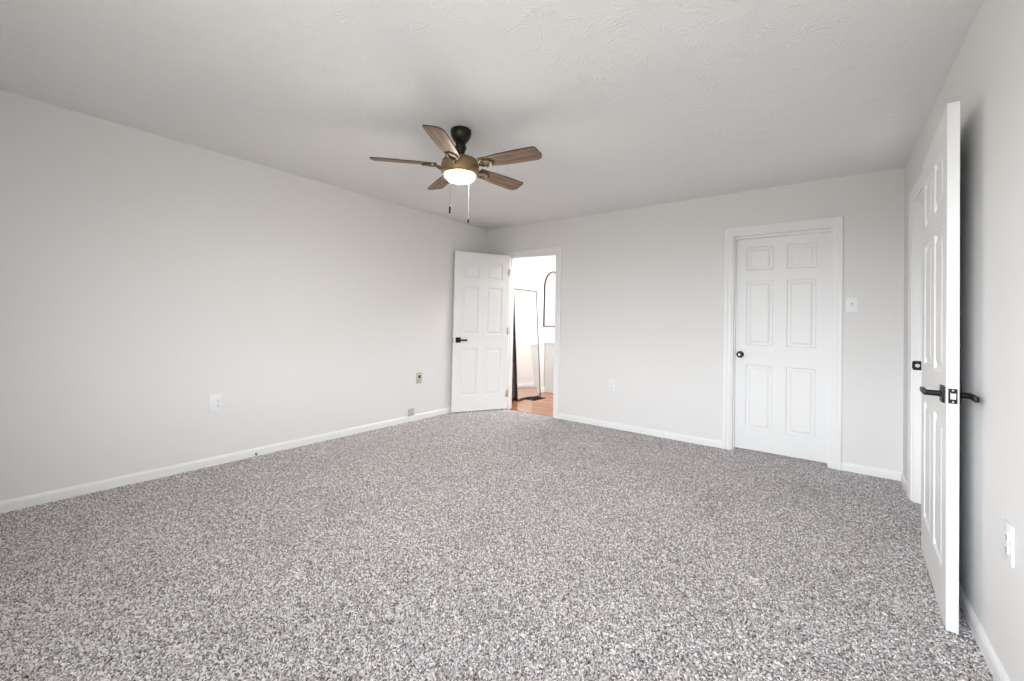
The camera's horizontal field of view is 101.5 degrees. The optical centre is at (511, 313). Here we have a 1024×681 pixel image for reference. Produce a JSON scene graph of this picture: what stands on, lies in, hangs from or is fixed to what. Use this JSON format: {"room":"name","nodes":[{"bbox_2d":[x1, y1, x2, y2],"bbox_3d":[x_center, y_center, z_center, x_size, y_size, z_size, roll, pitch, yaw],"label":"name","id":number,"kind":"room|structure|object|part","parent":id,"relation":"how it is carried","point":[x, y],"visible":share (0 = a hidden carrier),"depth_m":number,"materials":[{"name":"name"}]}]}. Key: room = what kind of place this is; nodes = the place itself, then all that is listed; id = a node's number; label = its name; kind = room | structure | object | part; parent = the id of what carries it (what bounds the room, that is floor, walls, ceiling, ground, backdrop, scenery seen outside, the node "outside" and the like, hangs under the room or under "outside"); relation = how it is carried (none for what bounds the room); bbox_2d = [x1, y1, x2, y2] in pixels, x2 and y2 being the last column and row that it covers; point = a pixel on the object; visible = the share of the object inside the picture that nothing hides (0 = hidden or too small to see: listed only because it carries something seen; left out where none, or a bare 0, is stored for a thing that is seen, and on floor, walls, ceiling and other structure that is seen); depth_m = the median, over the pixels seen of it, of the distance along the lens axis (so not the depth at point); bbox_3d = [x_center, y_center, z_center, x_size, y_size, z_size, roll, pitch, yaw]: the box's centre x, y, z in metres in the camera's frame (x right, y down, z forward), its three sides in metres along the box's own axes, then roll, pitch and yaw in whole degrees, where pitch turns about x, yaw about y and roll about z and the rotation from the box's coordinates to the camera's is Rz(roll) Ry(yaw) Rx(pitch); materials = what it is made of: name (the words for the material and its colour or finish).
{"room":"empty bedroom","nodes":[
{"label":"empty bedroom","id":0,"kind":"room"},
{"bbox_2d":[0,90,555,500],"bbox_3d":[-1.108,0.041,4.925,0.119,2.490,7.815,0,-1,37],"label":"wall","id":1,"kind":"structure","parent":0,"point":[145,277],"depth_m":3.12,"materials":[{"name":"white paint"}]},
{"bbox_2d":[209,394,222,412],"bbox_3d":[-2.304,0.694,3.253,0.010,0.138,0.090,0,-1,37],"label":"wall outlet","id":2,"kind":"object","parent":1,"relation":"attached to","point":[215,400],"visible":1,"depth_m":3.25,"materials":[{"name":"white plastic"}]},
{"bbox_2d":[0,407,450,512],"bbox_3d":[-1.851,1.165,3.853,0.014,0.074,4.869,0,-1,37],"label":"baseboard","id":3,"kind":"structure","parent":1,"relation":"attached to","point":[96,486],"depth_m":3.09,"materials":[{"name":"white paint"}]},
{"bbox_2d":[407,408,413,415],"bbox_3d":[-1.153,1.121,4.761,0.030,0.074,0.076,0,-1,37],"label":"cable box","id":4,"kind":"object","parent":1,"relation":"attached to","point":[410,412],"visible":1,"depth_m":4.74,"materials":[{"name":"grey plastic"}]},
{"bbox_2d":[416,372,421,383],"bbox_3d":[-1.082,0.746,4.866,0.010,0.125,0.080,0,-1,37],"label":"phone jack","id":5,"kind":"object","parent":1,"relation":"attached to","point":[418,375],"visible":1,"depth_m":4.86,"materials":[{"name":"beige plastic"}]},
{"bbox_2d":[512,388,543,398],"bbox_3d":[1.261,1.273,6.271,2.047,0.074,2.516,0,-1,37],"label":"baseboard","id":6,"kind":"structure","parent":1,"relation":"attached to","point":[541,389],"depth_m":6.62,"materials":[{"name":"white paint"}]},
{"bbox_2d":[543,271,555,326],"bbox_3d":[0.718,-0.256,7.214,0.021,0.950,0.600,0,-1,37],"label":"arched mirror","id":7,"kind":"object","parent":1,"relation":"attached to","point":[550,280],"visible":0.56,"depth_m":7.11,"materials":[{"name":"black mirror"}]},
{"bbox_2d":[451,251,510,412],"bbox_3d":[-0.396,0.229,5.401,0.774,2.025,0.135,2,-1,-24],"label":"door","id":8,"kind":"structure","parent":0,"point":[481,280],"depth_m":5.38,"materials":[{"name":"white paint"}]},
{"bbox_2d":[0,0,982,229],"bbox_3d":[-0.164,-1.275,2.603,4.580,0.100,5.184,0,-1,37],"label":"ceiling","id":9,"kind":"structure","parent":0,"point":[625,104],"depth_m":2.23,"materials":[{"name":"white paint"}]},
{"bbox_2d":[369,125,541,222],"bbox_3d":[-0.317,-0.925,2.793,1.096,0.599,1.090,0,-1,37],"label":"ceiling fan","id":10,"kind":"object","parent":9,"relation":"hanging from","point":[457,167],"visible":1,"depth_m":2.69,"materials":[{"name":"brown wood"}]},
{"bbox_3d":[-0.704,-0.992,2.718,0.420,0.007,0.128,1,12,-10],"label":"blade","id":11,"kind":"part","parent":10,"relation":"part of","materials":[{"name":"brown wood"}]},
{"bbox_3d":[-0.515,-0.981,3.103,0.128,0.007,0.420,-13,6,-27],"label":"blade","id":12,"kind":"part","parent":10,"relation":"part of","materials":[{"name":"brown wood"}]},
{"bbox_3d":[-0.396,-0.991,2.419,0.128,0.007,0.420,14,1,8],"label":"blade","id":13,"kind":"part","parent":10,"relation":"part of","materials":[{"name":"brown wood"}]},
{"bbox_3d":[-0.346,-0.899,2.779,0.200,0.045,0.200,0,-1,37],"label":"lamp shade","id":14,"kind":"part","parent":10,"relation":"part of","materials":[{"name":"white glass"}]},
{"bbox_3d":[-0.090,-0.973,3.042,0.128,0.007,0.420,-18,-14,42],"label":"blade","id":15,"kind":"part","parent":10,"relation":"part of","materials":[{"name":"brown wood"}]},
{"bbox_3d":[-0.017,-0.979,2.620,0.420,0.007,0.128,1,-14,26],"label":"blade","id":16,"kind":"part","parent":10,"relation":"part of","materials":[{"name":"brown wood"}]},
{"bbox_2d":[0,392,993,680],"bbox_3d":[0.855,1.286,3.325,5.365,0.090,7.700,0,-1,37],"label":"floor","id":17,"kind":"structure","parent":0,"point":[496,544],"depth_m":1.97,"materials":[{"name":"carpet"}]},
{"bbox_2d":[513,288,540,400],"bbox_3d":[0.225,0.460,6.465,0.153,1.674,0.625,0,-1,37],"label":"floor mirror","id":18,"kind":"object","parent":17,"relation":"on","point":[525,316],"visible":0.87,"depth_m":6.43,"materials":[{"name":"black mirror"}]},
{"bbox_2d":[526,397,543,400],"bbox_3d":[0.367,1.294,6.386,0.150,0.005,0.320,0,-1,37],"label":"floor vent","id":19,"kind":"object","parent":17,"relation":"in","point":[534,398],"visible":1,"depth_m":6.38,"materials":[{"name":"black metal"}]},
{"bbox_2d":[544,335,554,392],"bbox_3d":[1.044,0.823,7.249,0.511,0.998,1.022,0,-1,37],"label":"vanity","id":20,"kind":"object","parent":17,"relation":"on","point":[548,339],"visible":0.11,"depth_m":6.95,"materials":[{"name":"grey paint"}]},
{"bbox_2d":[544,335,554,343],"bbox_3d":[1.042,0.437,7.264,0.484,0.130,1.022,0,-1,37],"label":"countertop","id":21,"kind":"structure","parent":20,"relation":"on","point":[547,338],"depth_m":7.04,"materials":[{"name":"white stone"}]},
{"bbox_2d":[487,167,903,471],"bbox_3d":[1.418,0.088,4.540,4.380,2.490,0.115,0,-1,37],"label":"wall","id":22,"kind":"structure","parent":0,"point":[642,288],"depth_m":4.18,"materials":[{"name":"white paint"}]},
{"bbox_2d":[504,246,561,418],"bbox_3d":[0.265,0.225,5.398,0.890,2.116,0.133,0,-1,37],"label":"door frame","id":23,"kind":"structure","parent":22,"relation":"attached to","point":[557,250],"depth_m":5.20,"materials":[{"name":"white paint"}]},
{"bbox_2d":[609,380,614,390],"bbox_3d":[1.115,0.799,4.668,0.076,0.124,0.010,0,-1,37],"label":"wall outlet","id":24,"kind":"object","parent":22,"relation":"attached to","point":[611,382],"visible":1,"depth_m":4.66,"materials":[{"name":"white plastic"}]},
{"bbox_2d":[558,413,901,480],"bbox_3d":[1.309,1.244,4.504,4.265,0.074,0.014,0,-1,37],"label":"baseboard","id":25,"kind":"structure","parent":22,"relation":"attached to","point":[855,468],"depth_m":4.18,"materials":[{"name":"white paint"}]},
{"bbox_2d":[734,232,828,462],"bbox_3d":[2.419,0.271,3.784,0.724,2.000,0.100,0,-1,37],"label":"door","id":26,"kind":"structure","parent":22,"relation":"in","point":[782,282],"depth_m":3.78,"materials":[{"name":"white paint"}]},
{"bbox_3d":[2.156,0.384,3.959,0.062,0.062,0.064,0,-1,37],"label":"knob","id":27,"kind":"part","parent":26,"relation":"part of","materials":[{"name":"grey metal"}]},
{"bbox_2d":[722,216,842,470],"bbox_3d":[2.410,0.243,3.772,0.894,2.116,0.133,0,-1,37],"label":"door frame","id":28,"kind":"structure","parent":22,"relation":"attached to","point":[833,225],"depth_m":3.62,"materials":[{"name":"white paint"}]},
{"bbox_2d":[846,297,857,311],"bbox_3d":[2.785,-0.077,3.424,0.076,0.122,0.022,0,-1,37],"label":"light switch","id":29,"kind":"object","parent":22,"relation":"attached to","point":[851,302],"visible":1,"depth_m":3.43,"materials":[{"name":"white plastic"}]},
{"bbox_2d":[903,0,1023,680],"bbox_3d":[1.553,0.033,1.187,0.115,2.490,5.069,0,-1,37],"label":"wall","id":30,"kind":"structure","parent":0,"point":[986,75],"depth_m":1.49,"materials":[{"name":"white paint"}]},
{"bbox_2d":[907,172,922,503],"bbox_3d":[2.549,0.211,2.518,0.133,2.142,0.970,0,-1,37],"label":"door frame","id":31,"kind":"structure","parent":30,"relation":"attached to","point":[914,455],"depth_m":2.86,"materials":[{"name":"white paint"}]},
{"bbox_3d":[2.764,0.352,2.852,0.050,0.062,0.006,0,-1,37],"label":"strike plate","id":32,"kind":"part","parent":31,"relation":"part of","materials":[{"name":"black metal"}]},
{"bbox_2d":[920,101,979,633],"bbox_3d":[1.952,0.206,1.924,0.141,2.058,0.858,0,-1,40],"label":"door","id":33,"kind":"structure","parent":30,"relation":"in","point":[941,392],"depth_m":1.71,"materials":[{"name":"white paint"}]},
{"bbox_3d":[1.733,0.323,1.759,0.014,0.021,0.128,0,-1,39],"label":"handle lever","id":34,"kind":"part","parent":33,"relation":"part of","materials":[{"name":"black metal"}]},
{"bbox_3d":[1.738,0.322,1.689,0.009,0.066,0.066,0,-1,40],"label":"handle","id":35,"kind":"part","parent":33,"relation":"part of","materials":[{"name":"black metal"}]},
{"bbox_3d":[1.712,0.320,1.623,0.025,0.058,0.004,0,-1,40],"label":"latch plate","id":36,"kind":"part","parent":33,"relation":"part of","materials":[{"name":"metal"}]},
{"bbox_3d":[1.772,0.322,1.661,0.009,0.066,0.066,0,-1,40],"label":"handle","id":37,"kind":"part","parent":33,"relation":"part of","materials":[{"name":"black metal"}]},
{"bbox_3d":[1.766,0.321,1.600,0.014,0.021,0.128,0,-1,39],"label":"handle lever","id":38,"kind":"part","parent":33,"relation":"part of","materials":[{"name":"black metal"}]},
{"bbox_2d":[901,472,1009,680],"bbox_3d":[1.538,1.193,1.286,0.014,0.074,4.869,0,-1,37],"label":"baseboard","id":39,"kind":"structure","parent":30,"relation":"attached to","point":[998,673],"depth_m":1.54,"materials":[{"name":"white paint"}]},
{"bbox_2d":[1004,519,1013,567],"bbox_3d":[1.577,0.728,1.329,0.010,0.124,0.076,0,-1,37],"label":"wall outlet","id":40,"kind":"object","parent":30,"relation":"attached to","point":[1008,529],"visible":1,"depth_m":1.32,"materials":[{"name":"white plastic"}]},
{"bbox_2d":[1004,531,1008,541],"bbox_3d":[1.575,0.709,1.331,0.004,0.028,0.034,0,-1,37],"label":"receptacle","id":41,"kind":"object","parent":40,"relation":"attached to","point":[1006,533],"depth_m":1.33,"materials":[{"name":"grey plastic"}]},
{"bbox_2d":[1004,543,1008,554],"bbox_3d":[1.575,0.748,1.330,0.004,0.028,0.034,0,-1,37],"label":"receptacle","id":42,"kind":"object","parent":40,"relation":"attached to","point":[1006,545],"depth_m":1.33,"materials":[{"name":"grey plastic"}]}
]}

